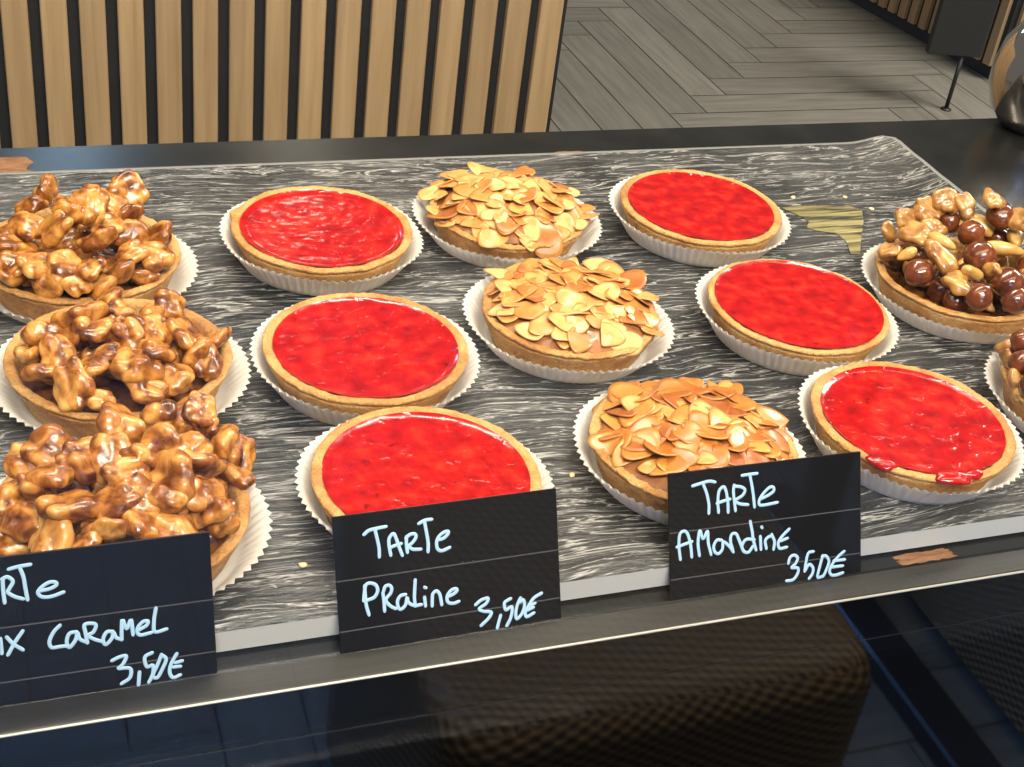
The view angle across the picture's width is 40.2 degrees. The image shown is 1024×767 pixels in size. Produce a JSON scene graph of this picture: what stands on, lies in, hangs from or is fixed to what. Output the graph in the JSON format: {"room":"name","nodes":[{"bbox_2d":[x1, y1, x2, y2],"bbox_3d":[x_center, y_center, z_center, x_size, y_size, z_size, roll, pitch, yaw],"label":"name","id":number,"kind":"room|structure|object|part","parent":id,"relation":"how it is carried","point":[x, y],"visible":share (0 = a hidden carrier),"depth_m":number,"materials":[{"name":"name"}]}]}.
{"room":"food shop","nodes":[
{"label":"food shop","id":0,"kind":"room"},
{"bbox_2d":[549,0,996,131],"bbox_3d":[1.115,-0.203,2.906,8.292,0.001,9.972,-5,36,-19],"label":"floor","id":1,"kind":"structure","parent":0,"point":[868,65],"depth_m":3.78,"materials":[{"name":"grey wood"}]},
{"bbox_2d":[0,0,567,147],"bbox_3d":[-0.481,-0.286,1.608,1.096,1.200,0.035,-3,35,-16],"label":"divider","id":2,"kind":"object","parent":1,"relation":"on","point":[73,72],"visible":0.14,"depth_m":1.60,"materials":[{"name":"brown wood"}]},
{"bbox_2d":[0,118,1023,766],"bbox_3d":[0.114,0.103,0.841,1.650,1.550,0.445,-5,36,-19],"label":"display case","id":3,"kind":"object","parent":1,"relation":"on","point":[914,657],"visible":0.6,"depth_m":0.56,"materials":[{"name":"black metal"}]},
{"bbox_2d":[0,531,216,705],"bbox_3d":[-0.142,0.079,0.463,0.085,0.049,0.019,-5,36,-19],"label":"price card","id":4,"kind":"object","parent":3,"relation":"on","point":[100,617],"visible":1,"depth_m":0.46,"materials":[{"name":"black plastic"}]},
{"bbox_2d":[331,488,560,653],"bbox_3d":[-0.022,0.068,0.508,0.085,0.045,0.024,-6,36,-20],"label":"price card","id":5,"kind":"object","parent":3,"relation":"on","point":[401,576],"visible":1,"depth_m":0.51,"materials":[{"name":"black plastic"}]},
{"bbox_2d":[0,135,1023,652],"bbox_3d":[0.008,-0.029,0.680,0.629,0.020,0.358,-5,36,-19],"label":"serving tray","id":6,"kind":"object","parent":3,"relation":"on","point":[605,546],"visible":0.32,"depth_m":0.67,"materials":[{"name":"stone"}]},
{"bbox_2d":[0,235,198,323],"bbox_3d":[-0.203,-0.051,0.657,0.108,0.011,0.102,-4,35,-17],"label":"case","id":7,"kind":"object","parent":6,"relation":"on","point":[186,270],"visible":0.16,"depth_m":0.67,"materials":[{"name":"white paper"}]},
{"bbox_2d":[0,169,180,319],"bbox_3d":[-0.203,-0.066,0.645,0.097,0.046,0.094,-5,36,-19],"label":"tart","id":8,"kind":"object","parent":7,"relation":"on","point":[95,240],"visible":0.98,"depth_m":0.63,"materials":[{"name":"brown food"}]},
{"bbox_2d":[0,328,251,438],"bbox_3d":[-0.165,-0.002,0.592,0.109,0.010,0.100,-3,35,-16],"label":"case","id":9,"kind":"object","parent":6,"relation":"on","point":[234,383],"visible":0.23,"depth_m":0.59,"materials":[{"name":"white paper"}]},
{"bbox_2d":[3,286,232,438],"bbox_3d":[-0.163,-0.015,0.583,0.092,0.042,0.092,5,34,-4],"label":"tart","id":10,"kind":"object","parent":9,"relation":"on","point":[63,364],"visible":0.99,"depth_m":0.56,"materials":[{"name":"brown food"}]},
{"bbox_2d":[0,475,272,595],"bbox_3d":[-0.143,0.055,0.512,0.109,0.010,0.100,-3,35,-16],"label":"case","id":11,"kind":"object","parent":6,"relation":"on","point":[251,545],"visible":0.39,"depth_m":0.52,"materials":[{"name":"white paper"}]},
{"bbox_2d":[0,390,255,580],"bbox_3d":[-0.142,0.039,0.501,0.096,0.049,0.092,9,34,1],"label":"tart","id":12,"kind":"object","parent":11,"relation":"on","point":[126,481],"visible":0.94,"depth_m":0.49,"materials":[{"name":"brown food"}]},
{"bbox_2d":[298,562,307,567],"bbox_3d":[-0.077,0.067,0.517,0.004,0.001,0.002,4,34,-6],"label":"crumb","id":13,"kind":"object","parent":6,"relation":"on","point":[302,564],"visible":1,"depth_m":0.52,"materials":[{"name":"beige food"}]},
{"bbox_2d":[219,199,423,295],"bbox_3d":[-0.096,-0.070,0.704,0.102,0.015,0.096,3,34,-8],"label":"case","id":14,"kind":"object","parent":6,"relation":"on","point":[297,285],"visible":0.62,"depth_m":0.68,"materials":[{"name":"white paper"}]},
{"bbox_2d":[229,186,412,282],"bbox_3d":[-0.096,-0.072,0.703,0.090,0.018,0.090,-5,36,-19],"label":"tart","id":15,"kind":"object","parent":14,"relation":"in","point":[320,233],"visible":0.99,"depth_m":0.69,"materials":[{"name":"red food"}]},
{"bbox_2d":[262,292,468,414],"bbox_3d":[-0.065,-0.010,0.618,0.090,0.018,0.090,32,41,31],"label":"tart","id":16,"kind":"object","parent":6,"relation":"on","point":[362,353],"visible":0.98,"depth_m":0.61,"materials":[{"name":"red food"}]},
{"bbox_2d":[250,305,480,425],"bbox_3d":[-0.065,-0.008,0.619,0.102,0.014,0.096,4,34,-6],"label":"case","id":17,"kind":"object","parent":6,"relation":"on","point":[467,377],"visible":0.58,"depth_m":0.61,"materials":[{"name":"white paper"}]},
{"bbox_2d":[295,420,554,562],"bbox_3d":[-0.034,0.043,0.549,0.102,0.015,0.096,6,34,-3],"label":"case","id":18,"kind":"object","parent":6,"relation":"on","point":[308,496],"visible":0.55,"depth_m":0.55,"materials":[{"name":"white paper"}]},
{"bbox_2d":[310,406,540,526],"bbox_3d":[-0.034,0.041,0.548,0.090,0.018,0.090,-5,36,-19],"label":"tart","id":19,"kind":"object","parent":6,"relation":"on","point":[394,457],"visible":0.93,"depth_m":0.55,"materials":[{"name":"red food"}]},
{"bbox_2d":[412,195,602,268],"bbox_3d":[-0.003,-0.085,0.747,0.102,0.012,0.095,7,34,-1],"label":"case","id":20,"kind":"object","parent":6,"relation":"on","point":[590,234],"visible":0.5,"depth_m":0.73,"materials":[{"name":"white paper"}]},
{"bbox_2d":[417,162,599,259],"bbox_3d":[-0.002,-0.095,0.744,0.095,0.032,0.094,-5,36,-19],"label":"tart","id":21,"kind":"object","parent":20,"relation":"on","point":[494,212],"visible":1,"depth_m":0.72,"materials":[{"name":"beige food"}]},
{"bbox_2d":[462,275,674,383],"bbox_3d":[0.026,-0.027,0.668,0.102,0.012,0.095,9,34,2],"label":"case","id":22,"kind":"object","parent":6,"relation":"on","point":[473,310],"visible":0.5,"depth_m":0.66,"materials":[{"name":"white paper"}]},
{"bbox_2d":[482,257,664,372],"bbox_3d":[0.029,-0.035,0.665,0.089,0.028,0.088,-5,36,-19],"label":"tart","id":23,"kind":"object","parent":22,"relation":"on","point":[568,315],"visible":1,"depth_m":0.65,"materials":[{"name":"beige food"}]},
{"bbox_2d":[573,393,805,524],"bbox_3d":[0.075,0.032,0.590,0.102,0.012,0.096,13,34,8],"label":"case","id":24,"kind":"object","parent":6,"relation":"on","point":[588,455],"visible":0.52,"depth_m":0.58,"materials":[{"name":"white paper"}]},
{"bbox_2d":[587,377,798,513],"bbox_3d":[0.077,0.025,0.585,0.095,0.029,0.091,-5,36,-19],"label":"tart","id":25,"kind":"object","parent":24,"relation":"on","point":[644,432],"visible":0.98,"depth_m":0.57,"materials":[{"name":"beige food"}]},
{"bbox_2d":[608,175,790,267],"bbox_3d":[0.103,-0.090,0.775,0.102,0.015,0.095,12,34,6],"label":"case","id":26,"kind":"object","parent":6,"relation":"on","point":[694,257],"visible":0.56,"depth_m":0.75,"materials":[{"name":"white paper"}]},
{"bbox_2d":[620,169,781,252],"bbox_3d":[0.103,-0.092,0.774,0.090,0.018,0.090,-9,37,-23],"label":"tart","id":27,"kind":"object","parent":26,"relation":"in","point":[693,209],"visible":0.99,"depth_m":0.77,"materials":[{"name":"red food"}]},
{"bbox_2d":[695,265,899,376],"bbox_3d":[0.140,-0.031,0.696,0.102,0.015,0.095,15,34,10],"label":"case","id":28,"kind":"object","parent":6,"relation":"on","point":[769,360],"visible":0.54,"depth_m":0.67,"materials":[{"name":"white paper"}]},
{"bbox_2d":[708,259,889,363],"bbox_3d":[0.140,-0.033,0.695,0.090,0.018,0.090,-5,36,-19],"label":"tart","id":29,"kind":"object","parent":28,"relation":"in","point":[800,310],"visible":1,"depth_m":0.69,"materials":[{"name":"red food"}]},
{"bbox_2d":[797,365,1023,504],"bbox_3d":[0.175,0.023,0.623,0.102,0.015,0.096,19,35,16],"label":"case","id":30,"kind":"object","parent":6,"relation":"on","point":[873,482],"visible":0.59,"depth_m":0.60,"materials":[{"name":"white paper"}]},
{"bbox_2d":[810,361,1015,493],"bbox_3d":[0.176,0.022,0.620,0.090,0.019,0.092,-5,36,-19],"label":"tart","id":31,"kind":"object","parent":30,"relation":"in","point":[922,429],"visible":0.98,"depth_m":0.61,"materials":[{"name":"red food"}]},
{"bbox_2d":[861,242,1023,343],"bbox_3d":[0.235,-0.047,0.743,0.104,0.012,0.098,19,35,16],"label":"case","id":32,"kind":"object","parent":6,"relation":"on","point":[869,268],"visible":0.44,"depth_m":0.71,"materials":[{"name":"white paper"}]},
{"bbox_2d":[874,187,1023,334],"bbox_3d":[0.240,-0.068,0.731,0.096,0.059,0.096,-5,36,-19],"label":"tart","id":33,"kind":"object","parent":32,"relation":"on","point":[973,280],"visible":1,"depth_m":0.72,"materials":[{"name":"brown food"}]},
{"bbox_2d":[984,352,1023,432],"bbox_3d":[0.274,0.012,0.663,0.104,0.012,0.098,23,36,21],"label":"case","id":34,"kind":"object","parent":6,"relation":"on","point":[993,372],"visible":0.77,"depth_m":0.67,"materials":[{"name":"white paper"}]},
{"bbox_2d":[993,329,1023,420],"bbox_3d":[0.276,-0.001,0.654,0.090,0.043,0.090,8,34,-1],"label":"tart","id":35,"kind":"object","parent":34,"relation":"on","point":[1010,351],"visible":1,"depth_m":0.65,"materials":[{"name":"brown food"}]},
{"bbox_3d":[0.148,0.447,0.834,1.650,0.898,0.010,-5,36,-19],"label":"panel","id":36,"kind":"part","parent":3,"relation":"part of","materials":[{"name":"black"}]},
{"bbox_3d":[0.201,0.076,0.585,1.650,0.002,0.012,-5,36,-19],"label":"rail","id":37,"kind":"part","parent":3,"relation":"part of","materials":[{"name":"grey metal"}]},
{"bbox_2d":[667,451,860,599],"bbox_3d":[0.101,0.056,0.552,0.086,0.045,0.024,-5,36,-19],"label":"price card","id":38,"kind":"object","parent":3,"relation":"on","point":[746,526],"visible":1,"depth_m":0.55,"materials":[{"name":"black plastic"}]},
{"bbox_2d":[989,20,1023,134],"bbox_3d":[0.376,-0.223,0.979,0.076,0.096,0.075,-5,36,-19],"label":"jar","id":39,"kind":"object","parent":3,"relation":"on","point":[1006,77],"visible":1,"depth_m":0.97,"materials":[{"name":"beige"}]},
{"bbox_2d":[849,0,1023,78],"bbox_3d":[1.647,-1.458,4.297,1.302,0.650,1.134,-5,36,-19],"label":"wall panel","id":40,"kind":"object","parent":1,"relation":"on","point":[916,18],"visible":0.52,"depth_m":4.04,"materials":[{"name":"brown wood"}]},
{"bbox_2d":[925,0,997,111],"bbox_3d":[1.155,-1.010,3.482,0.145,0.700,0.028,2,34,-9],"label":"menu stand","id":41,"kind":"object","parent":1,"relation":"on","point":[960,28],"visible":1,"depth_m":3.55,"materials":[{"name":"black"}]},
{"bbox_3d":[1.150,-0.785,3.637,0.011,0.148,0.011,2,34,-9],"label":"post","id":42,"kind":"part","parent":41,"relation":"part of","materials":[{"name":"black metal"}]}
]}

